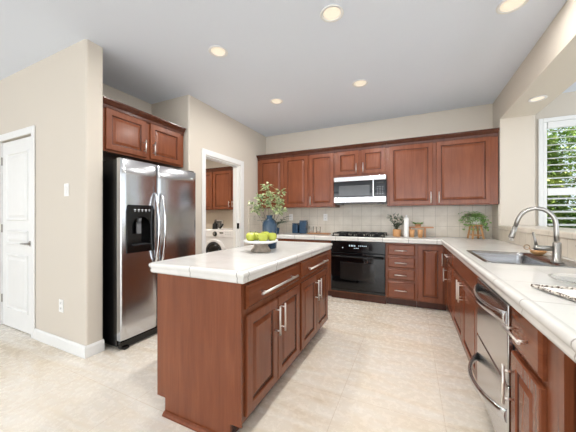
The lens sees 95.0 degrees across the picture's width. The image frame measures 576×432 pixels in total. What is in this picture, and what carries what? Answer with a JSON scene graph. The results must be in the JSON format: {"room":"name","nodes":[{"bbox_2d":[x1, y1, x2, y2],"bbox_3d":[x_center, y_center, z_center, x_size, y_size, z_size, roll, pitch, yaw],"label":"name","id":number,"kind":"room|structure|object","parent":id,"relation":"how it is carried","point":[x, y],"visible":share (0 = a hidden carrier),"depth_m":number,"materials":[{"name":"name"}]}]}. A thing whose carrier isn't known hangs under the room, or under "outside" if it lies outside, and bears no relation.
{"room":"kitchen","nodes":[
{"label":"kitchen","id":0,"kind":"room"},
{"bbox_2d":[0,39,102,345],"bbox_3d":[-3.730,-0.162,3.276,4.470,2.743,0.145,0,0,25],"label":"wall","id":1,"kind":"structure","parent":0,"point":[60,94],"depth_m":2.39,"materials":[{"name":"beige paint"}]},
{"bbox_2d":[1,136,30,333],"bbox_3d":[-2.899,0.187,2.812,0.722,2.030,0.094,0,0,25],"label":"door","id":2,"kind":"structure","parent":1,"relation":"in","point":[16,160],"depth_m":2.82,"materials":[{"name":"white paint"}]},
{"bbox_2d":[0,125,34,338],"bbox_3d":[-2.876,0.149,2.865,0.865,2.119,0.157,0,0,25],"label":"trim","id":3,"kind":"structure","parent":1,"relation":"attached to","point":[31,129],"depth_m":2.63,"materials":[{"name":"white paint"}]},
{"bbox_2d":[59,299,63,312],"bbox_3d":[-2.082,0.815,2.421,0.072,0.116,0.009,0,0,25],"label":"wall outlet","id":4,"kind":"object","parent":1,"relation":"attached to","point":[61,302],"visible":1,"depth_m":2.42,"materials":[{"name":"white plastic"}]},
{"bbox_2d":[64,183,68,195],"bbox_3d":[-2.002,-0.245,2.384,0.072,0.116,0.009,0,0,25],"label":"light switch","id":5,"kind":"object","parent":1,"relation":"attached to","point":[66,186],"visible":1,"depth_m":2.37,"materials":[{"name":"white plastic"}]},
{"bbox_2d":[34,328,104,358],"bbox_3d":[-2.088,1.157,2.502,0.870,0.103,0.159,0,0,25],"label":"baseboard","id":6,"kind":"structure","parent":1,"relation":"attached to","point":[74,348],"depth_m":2.37,"materials":[{"name":"white paint"}]},
{"bbox_2d":[103,83,151,114],"bbox_3d":[-2.114,-0.162,3.157,0.100,2.743,1.005,0,0,25],"label":"wall","id":7,"kind":"structure","parent":0,"point":[108,91],"depth_m":3.28,"materials":[{"name":"beige paint"}]},
{"bbox_2d":[103,96,185,167],"bbox_3d":[-1.765,-0.862,2.983,0.660,0.488,0.975,0,0,25],"label":"upper cabinet","id":8,"kind":"object","parent":7,"relation":"attached to","point":[130,132],"visible":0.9,"depth_m":2.77,"materials":[{"name":"brown wood"}]},
{"bbox_2d":[152,95,265,253],"bbox_3d":[-1.182,-0.162,4.341,0.789,2.743,1.930,0,0,25],"label":"wall","id":9,"kind":"structure","parent":0,"point":[208,128],"depth_m":3.68,"materials":[{"name":"beige paint"}]},
{"bbox_2d":[202,148,243,252],"bbox_3d":[-0.994,0.146,3.960,0.142,2.125,0.962,0,0,25],"label":"trim","id":10,"kind":"structure","parent":9,"relation":"attached to","point":[238,171],"depth_m":4.28,"materials":[{"name":"white paint"}]},
{"bbox_2d":[206,159,232,228],"bbox_3d":[-1.387,-0.162,6.064,2.360,2.743,0.120,0,0,25],"label":"wall","id":11,"kind":"structure","parent":0,"point":[226,216],"depth_m":6.11,"materials":[{"name":"beige paint"}]},
{"bbox_2d":[206,166,232,209],"bbox_3d":[-1.425,-0.607,5.805,1.750,0.902,0.378,0,0,25],"label":"upper cabinet","id":12,"kind":"object","parent":11,"relation":"attached to","point":[219,181],"visible":0.48,"depth_m":5.66,"materials":[{"name":"brown wood"}]},
{"bbox_2d":[216,220,222,228],"bbox_3d":[-1.599,0.170,6.059,0.224,0.208,0.065,0,0,25],"label":"box","id":13,"kind":"object","parent":11,"relation":"attached to","point":[219,222],"visible":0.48,"depth_m":6.05,"materials":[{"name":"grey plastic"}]},
{"bbox_2d":[0,296,495,431],"bbox_3d":[-1.519,1.260,-0.891,12.000,0.100,13.100,0,0,25],"label":"floor","id":14,"kind":"structure","parent":0,"point":[370,366],"depth_m":1.91,"materials":[{"name":"tile"}]},
{"bbox_2d":[103,157,195,349],"bbox_3d":[-1.612,0.331,2.923,0.846,1.756,0.912,0,0,25],"label":"refrigerator","id":15,"kind":"object","parent":14,"relation":"on","point":[149,210],"visible":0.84,"depth_m":2.52,"materials":[{"name":"silver metal"}]},
{"bbox_2d":[206,228,232,252],"bbox_3d":[-1.191,0.727,5.361,0.720,0.964,0.790,0,0,25],"label":"washing machine","id":16,"kind":"object","parent":14,"relation":"on","point":[216,239],"visible":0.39,"depth_m":5.04,"materials":[{"name":"white metal"}]},
{"bbox_2d":[212,220,217,228],"bbox_3d":[-1.490,0.149,5.395,0.110,0.192,0.110,0,0,25],"label":"detergent bottle","id":17,"kind":"object","parent":16,"relation":"on","point":[215,225],"visible":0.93,"depth_m":5.36,"materials":[{"name":"plastic"}]},
{"bbox_2d":[157,250,328,431],"bbox_3d":[-0.171,0.780,2.233,0.679,0.858,1.646,0,0,25],"label":"kitchen island","id":18,"kind":"object","parent":14,"relation":"on","point":[222,347],"visible":0.94,"depth_m":1.54,"materials":[{"name":"brown wood"}]},
{"bbox_2d":[149,241,331,283],"bbox_3d":[-0.192,0.315,2.246,0.706,0.067,1.672,0,0,25],"label":"island countertop","id":19,"kind":"structure","parent":18,"relation":"on","point":[239,265],"depth_m":1.69,"materials":[{"name":"tile"}]},
{"bbox_2d":[244,239,277,252],"bbox_3d":[-0.222,0.235,2.167,0.284,0.096,0.284,0,0,25],"label":"cake stand","id":20,"kind":"object","parent":19,"relation":"on","point":[259,246],"visible":0.86,"depth_m":2.10,"materials":[{"name":"white ceramic"}]},
{"bbox_2d":[246,232,255,240],"bbox_3d":[-0.301,0.155,2.143,0.080,0.083,0.080,0,0,-2],"label":"apple","id":21,"kind":"object","parent":20,"relation":"on","point":[250,236],"visible":0.85,"depth_m":2.11,"materials":[{"name":"green plant"}]},
{"bbox_2d":[258,231,267,240],"bbox_3d":[-0.200,0.155,2.096,0.080,0.083,0.080,0,0,-29],"label":"apple","id":22,"kind":"object","parent":20,"relation":"on","point":[261,236],"visible":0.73,"depth_m":2.07,"materials":[{"name":"green plant"}]},
{"bbox_2d":[268,232,276,240],"bbox_3d":[-0.130,0.158,2.163,0.076,0.078,0.076,0,0,-1],"label":"apple","id":23,"kind":"object","parent":20,"relation":"on","point":[272,236],"visible":0.91,"depth_m":2.14,"materials":[{"name":"green plant"}]},
{"bbox_2d":[262,215,276,248],"bbox_3d":[-0.166,0.133,2.378,0.132,0.298,0.132,0,0,25],"label":"vase","id":24,"kind":"object","parent":19,"relation":"on","point":[269,224],"visible":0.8,"depth_m":2.33,"materials":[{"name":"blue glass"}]},
{"bbox_2d":[246,182,287,222],"bbox_3d":[-0.183,-0.043,2.389,0.421,0.577,0.215,0,0,25],"label":"leafy branches","id":25,"kind":"object","parent":24,"relation":"in","point":[268,193],"visible":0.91,"depth_m":2.37,"materials":[{"name":"green plant"}]},
{"bbox_2d":[251,238,331,295],"bbox_3d":[0.101,0.779,4.477,1.410,0.859,0.580,0,0,25],"label":"base cabinet","id":26,"kind":"object","parent":14,"relation":"on","point":[279,239],"visible":0.06,"depth_m":4.00,"materials":[{"name":"brown wood"}]},
{"bbox_2d":[260,232,575,362],"bbox_3d":[0.302,0.315,2.446,3.499,0.067,4.089,0,0,25],"label":"countertop","id":27,"kind":"structure","parent":26,"relation":"on","point":[554,316],"depth_m":1.22,"materials":[{"name":"tile"}]},
{"bbox_2d":[257,216,290,233],"bbox_3d":[-0.222,0.134,4.474,0.562,0.301,0.548,0,0,-42],"label":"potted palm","id":28,"kind":"object","parent":27,"relation":"on","point":[281,221],"visible":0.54,"depth_m":4.43,"materials":[{"name":"plant"}]},
{"bbox_2d":[292,223,298,232],"bbox_3d":[0.137,0.197,4.636,0.105,0.175,0.100,0,0,25],"label":"canister","id":29,"kind":"object","parent":27,"relation":"on","point":[295,227],"visible":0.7,"depth_m":4.59,"materials":[{"name":"ceramic"}]},
{"bbox_2d":[299,220,307,233],"bbox_3d":[0.269,0.172,4.575,0.125,0.225,0.100,0,0,25],"label":"canister","id":30,"kind":"object","parent":27,"relation":"on","point":[303,224],"visible":0.94,"depth_m":4.53,"materials":[{"name":"ceramic"}]},
{"bbox_2d":[332,231,387,237],"bbox_3d":[1.092,0.260,3.998,0.750,0.050,0.480,0,0,25],"label":"gas cooktop","id":31,"kind":"object","parent":27,"relation":"in","point":[339,233],"visible":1,"depth_m":3.88,"materials":[{"name":"black metal"}]},
{"bbox_2d":[387,213,403,236],"bbox_3d":[1.578,0.110,3.867,0.263,0.348,0.242,0,0,25],"label":"potted herb","id":32,"kind":"object","parent":27,"relation":"on","point":[396,232],"visible":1,"depth_m":3.84,"materials":[{"name":"orange ceramic"}]},
{"bbox_2d":[393,229,400,236],"bbox_3d":[1.594,0.232,3.869,0.112,0.105,0.112,0,0,25],"label":"pot","id":33,"kind":"object","parent":32,"relation":"on","point":[396,232],"depth_m":3.82,"materials":[{"name":"orange ceramic"}]},
{"bbox_2d":[404,215,408,236],"bbox_3d":[1.685,0.129,3.760,0.068,0.310,0.068,0,0,25],"label":"bottle","id":34,"kind":"object","parent":27,"relation":"on","point":[406,219],"visible":0.94,"depth_m":3.73,"materials":[{"name":"ceramic"}]},
{"bbox_2d":[409,229,414,236],"bbox_3d":[1.746,0.229,3.715,0.068,0.110,0.068,0,0,25],"label":"wooden cup","id":35,"kind":"object","parent":27,"relation":"on","point":[412,231],"visible":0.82,"depth_m":3.69,"materials":[{"name":"brown wood"}]},
{"bbox_2d":[418,229,422,237],"bbox_3d":[1.839,0.229,3.672,0.068,0.110,0.068,0,0,25],"label":"wooden cup","id":36,"kind":"object","parent":27,"relation":"on","point":[420,231],"visible":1,"depth_m":3.65,"materials":[{"name":"brown wood"}]},
{"bbox_2d":[409,226,433,236],"bbox_3d":[1.881,0.211,3.757,0.330,0.146,0.120,0,0,25],"label":"wooden riser","id":37,"kind":"object","parent":27,"relation":"on","point":[410,227],"visible":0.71,"depth_m":3.69,"materials":[{"name":"brown wood"}]},
{"bbox_2d":[411,221,423,226],"bbox_3d":[1.852,0.098,3.773,0.195,0.079,0.158,0,0,25],"label":"succulent","id":38,"kind":"object","parent":37,"relation":"on","point":[417,224],"visible":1,"depth_m":3.74,"materials":[{"name":"green plant"}]},
{"bbox_2d":[467,224,484,238],"bbox_3d":[2.432,0.190,3.423,0.152,0.184,0.152,0,0,10],"label":"stool","id":39,"kind":"object","parent":27,"relation":"on","point":[481,228],"visible":0.77,"depth_m":3.38,"materials":[{"name":"brown wood"}]},
{"bbox_2d":[458,211,491,230],"bbox_3d":[2.430,0.051,3.434,0.330,0.262,0.352,0,0,-29],"label":"potted fern","id":40,"kind":"object","parent":39,"relation":"on","point":[476,219],"visible":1,"depth_m":3.38,"materials":[{"name":"green plant"}]},
{"bbox_2d":[470,217,479,224],"bbox_3d":[2.432,0.050,3.423,0.128,0.095,0.128,0,0,25],"label":"pot","id":41,"kind":"object","parent":40,"relation":"on","point":[472,222],"depth_m":3.38,"materials":[{"name":"white ceramic"}]},
{"bbox_2d":[466,250,575,267],"bbox_3d":[1.609,0.378,1.848,0.515,0.194,0.680,0,0,25],"label":"sink","id":42,"kind":"object","parent":27,"relation":"in","point":[522,258],"visible":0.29,"depth_m":2.04,"materials":[{"name":"silver metal"}]},
{"bbox_2d":[524,245,546,254],"bbox_3d":[1.854,0.245,1.967,0.115,0.072,0.095,0,0,2],"label":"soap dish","id":43,"kind":"object","parent":42,"relation":"on","point":[535,252],"visible":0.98,"depth_m":1.95,"materials":[{"name":"wood"}]},
{"bbox_2d":[530,250,546,254],"bbox_3d":[1.864,0.266,1.967,0.096,0.030,0.096,0,0,25],"label":"bowl","id":44,"kind":"object","parent":43,"relation":"on","point":[536,252],"depth_m":1.94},
{"bbox_2d":[508,207,563,262],"bbox_3d":[1.592,0.107,1.704,0.262,0.349,0.063,0,0,45],"label":"kitchen faucet","id":45,"kind":"object","parent":27,"relation":"on","point":[556,248],"visible":1,"depth_m":1.64,"materials":[{"name":"silver metal"}]},
{"bbox_2d":[531,284,575,300],"bbox_3d":[1.122,0.274,0.844,0.455,0.013,0.299,0,0,25],"label":"dish towel","id":46,"kind":"object","parent":27,"relation":"on","point":[566,292],"visible":1,"depth_m":0.99,"materials":[{"name":"white fabric"}]},
{"bbox_2d":[548,273,575,284],"bbox_3d":[1.240,0.270,1.099,0.230,0.024,0.230,0,0,25],"label":"glass plate","id":47,"kind":"object","parent":27,"relation":"on","point":[563,277],"visible":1,"depth_m":1.17,"materials":[{"name":"white"}]},
{"bbox_3d":[0.516,0.271,4.372,0.360,0.018,0.160,0,0,25],"label":"serving tray","id":48,"kind":"object","parent":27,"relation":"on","visible":0},
{"bbox_2d":[309,226,313,232],"bbox_3d":[0.394,0.215,4.429,0.084,0.110,0.084,0,0,25],"label":"drinking glass","id":49,"kind":"object","parent":48,"relation":"on","point":[311,228],"visible":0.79,"depth_m":4.40,"materials":[{"name":"white"}]},
{"bbox_2d":[331,240,385,303],"bbox_3d":[1.108,0.779,4.040,0.780,0.859,0.520,0,0,25],"label":"base cabinet","id":50,"kind":"object","parent":14,"relation":"on","point":[338,294],"visible":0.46,"depth_m":3.80,"materials":[{"name":"brown wood"}]},
{"bbox_2d":[331,240,384,295],"bbox_3d":[1.084,0.721,3.988,0.760,0.735,0.595,0,0,25],"label":"wall oven","id":51,"kind":"object","parent":50,"relation":"in","point":[356,266],"visible":0.98,"depth_m":3.76,"materials":[{"name":"black glass"}]},
{"bbox_2d":[386,243,416,306],"bbox_3d":[1.622,0.779,3.768,0.378,0.859,0.580,0,0,25],"label":"base cabinet","id":52,"kind":"object","parent":14,"relation":"on","point":[401,258],"visible":0.96,"depth_m":3.55,"materials":[{"name":"brown wood"}]},
{"bbox_2d":[417,244,446,310],"bbox_3d":[1.951,0.779,3.614,0.343,0.859,0.580,0,0,25],"label":"base cabinet","id":53,"kind":"object","parent":14,"relation":"on","point":[431,259],"visible":0.88,"depth_m":3.40,"materials":[{"name":"brown wood"}]},
{"bbox_2d":[443,248,454,319],"bbox_3d":[2.106,0.779,2.925,0.635,0.859,0.607,0,0,25],"label":"base cabinet","id":54,"kind":"object","parent":14,"relation":"on","point":[449,265],"visible":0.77,"depth_m":3.01,"materials":[{"name":"brown wood"}]},
{"bbox_2d":[453,255,478,380],"bbox_3d":[1.737,0.779,2.134,0.635,0.859,1.136,0,0,25],"label":"base cabinet","id":55,"kind":"object","parent":14,"relation":"on","point":[464,279],"visible":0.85,"depth_m":2.13,"materials":[{"name":"brown wood"}]},
{"bbox_2d":[468,278,514,431],"bbox_3d":[1.327,0.783,1.354,0.668,0.852,0.608,0,0,25],"label":"dishwasher","id":56,"kind":"object","parent":14,"relation":"on","point":[495,345],"visible":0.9,"depth_m":1.37,"materials":[{"name":"silver metal"}]},
{"bbox_2d":[501,307,548,431],"bbox_3d":[1.166,0.779,0.908,0.635,0.859,0.312,0,0,25],"label":"base cabinet","id":57,"kind":"object","parent":14,"relation":"on","point":[529,371],"visible":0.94,"depth_m":0.99,"materials":[{"name":"brown wood"}]},
{"bbox_2d":[549,340,575,431],"bbox_3d":[0.947,0.779,0.371,0.577,0.859,0.843,0,0,25],"label":"base cabinet","id":58,"kind":"object","parent":14,"relation":"on","point":[562,369],"visible":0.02,"depth_m":0.81,"materials":[{"name":"brown wood"}]},
{"bbox_2d":[0,0,575,136],"bbox_3d":[-1.954,-1.593,-0.760,11.100,0.120,12.970,0,0,25],"label":"ceiling","id":59,"kind":"structure","parent":0,"point":[415,57],"depth_m":2.40,"materials":[{"name":"paint"}]},
{"bbox_2d":[208,45,227,56],"bbox_3d":[-0.645,-1.528,2.441,0.176,0.008,0.176,0,0,25],"label":"recessed light","id":60,"kind":"object","parent":59,"relation":"in","point":[215,50],"visible":1,"depth_m":2.44,"materials":[{"name":"white paint"}]},
{"bbox_2d":[270,98,282,103],"bbox_3d":[-0.151,-1.528,3.491,0.176,0.008,0.176,0,0,25],"label":"recessed light","id":61,"kind":"object","parent":59,"relation":"in","point":[274,100],"visible":1,"depth_m":3.49,"materials":[{"name":"white paint"}]},
{"bbox_2d":[320,4,343,21],"bbox_3d":[0.331,-1.528,1.986,0.176,0.008,0.176,0,0,25],"label":"recessed light","id":62,"kind":"object","parent":59,"relation":"in","point":[333,12],"visible":1,"depth_m":1.99,"materials":[{"name":"white paint"}]},
{"bbox_2d":[352,79,367,86],"bbox_3d":[0.826,-1.528,3.025,0.176,0.008,0.176,0,0,25],"label":"recessed light","id":63,"kind":"object","parent":59,"relation":"in","point":[358,83],"visible":1,"depth_m":3.03,"materials":[{"name":"white paint"}]},
{"bbox_2d":[496,0,528,13],"bbox_3d":[1.612,-1.528,1.896,0.190,0.008,0.190,0,0,25],"label":"recessed light","id":64,"kind":"object","parent":59,"relation":"in","point":[506,6],"visible":1,"depth_m":1.91,"materials":[{"name":"white paint"}]},
{"bbox_2d":[266,91,575,261],"bbox_3d":[2.545,-0.162,3.730,6.740,2.743,0.129,0,0,25],"label":"wall","id":65,"kind":"structure","parent":0,"point":[480,117],"depth_m":4.06,"materials":[{"name":"beige paint"}]},
{"bbox_2d":[256,150,308,208],"bbox_3d":[-0.048,-0.628,4.678,0.977,0.943,0.359,0,0,25],"label":"upper cabinet","id":66,"kind":"object","parent":65,"relation":"attached to","point":[288,170],"visible":0.8,"depth_m":4.50,"materials":[{"name":"brown wood"}]},
{"bbox_2d":[308,147,339,207],"bbox_3d":[0.595,-0.628,4.373,0.442,0.943,0.369,0,0,25],"label":"upper cabinet","id":67,"kind":"object","parent":65,"relation":"attached to","point":[321,160],"visible":0.94,"depth_m":4.24,"materials":[{"name":"brown wood"}]},
{"bbox_2d":[323,214,327,220],"bbox_3d":[0.644,0.005,4.539,0.072,0.116,0.009,0,0,25],"label":"wall outlet","id":68,"kind":"object","parent":65,"relation":"attached to","point":[325,216],"visible":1,"depth_m":4.53,"materials":[{"name":"white plastic"}]},
{"bbox_2d":[334,141,386,177],"bbox_3d":[1.145,-0.856,4.117,0.767,0.488,0.369,0,0,25],"label":"upper cabinet","id":69,"kind":"object","parent":65,"relation":"attached to","point":[363,159],"visible":0.94,"depth_m":3.98,"materials":[{"name":"brown wood"}]},
{"bbox_2d":[334,174,386,204],"bbox_3d":[1.129,-0.399,4.082,0.762,0.417,0.423,0,0,25],"label":"microwave","id":70,"kind":"object","parent":69,"relation":"attached to","point":[371,189],"visible":0.95,"depth_m":3.91,"materials":[{"name":"white metal"}]},
{"bbox_2d":[387,128,498,206],"bbox_3d":[2.083,-0.628,3.679,1.300,0.943,0.369,0,0,25],"label":"upper cabinet","id":71,"kind":"object","parent":65,"relation":"attached to","point":[458,168],"visible":1,"depth_m":3.52,"materials":[{"name":"brown wood"}]},
{"bbox_2d":[547,122,575,227],"bbox_3d":[3.897,-0.415,3.104,1.458,1.608,0.080,0,0,25],"label":"window","id":72,"kind":"structure","parent":65,"relation":"in","point":[570,132],"depth_m":3.32,"materials":[{"name":"white paint"}]},
{"bbox_2d":[538,115,575,225],"bbox_3d":[3.868,-0.405,3.037,1.520,1.670,0.079,0,0,25],"label":"plantation shutter","id":73,"kind":"object","parent":72,"relation":"attached to","point":[570,120],"visible":0.66,"depth_m":3.30,"materials":[{"name":"white paint"}]},
{"bbox_2d":[493,115,534,239],"bbox_3d":[2.859,-0.005,3.356,0.345,2.430,0.300,0,0,25],"label":"wall pier","id":74,"kind":"object","parent":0,"point":[516,135],"visible":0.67,"depth_m":3.22,"materials":[{"name":"beige paint"}]},
{"bbox_2d":[493,0,575,125],"bbox_3d":[1.781,-1.376,1.045,0.345,0.312,5.400,0,0,25],"label":"wall header","id":75,"kind":"structure","parent":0,"point":[549,68],"depth_m":2.34,"materials":[{"name":"beige paint"}]},
{"bbox_2d":[528,95,547,101],"bbox_3d":[2.570,-1.216,2.719,0.150,0.008,0.150,0,0,25],"label":"recessed light","id":76,"kind":"object","parent":75,"relation":"in","point":[537,98],"visible":1,"depth_m":2.71,"materials":[{"name":"white paint"}]},
{"bbox_3d":[1.971,0.683,1.453,0.345,1.055,3.899,0,0,25],"label":"wall","id":77,"kind":"structure","parent":0,"visible":0},
{"bbox_2d":[492,204,575,259],"bbox_3d":[1.893,0.064,1.705,0.009,0.441,4.090,0,0,25],"label":"backsplash","id":78,"kind":"structure","parent":77,"relation":"attached to","point":[568,245],"depth_m":2.48,"materials":[{"name":"tile"}]},
{"bbox_2d":[498,225,575,239],"bbox_3d":[1.972,0.129,1.451,0.392,0.049,3.897,0,0,25],"label":"trim ledge","id":79,"kind":"object","parent":77,"relation":"on","point":[567,233],"visible":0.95,"depth_m":2.25,"materials":[{"name":"tile"}]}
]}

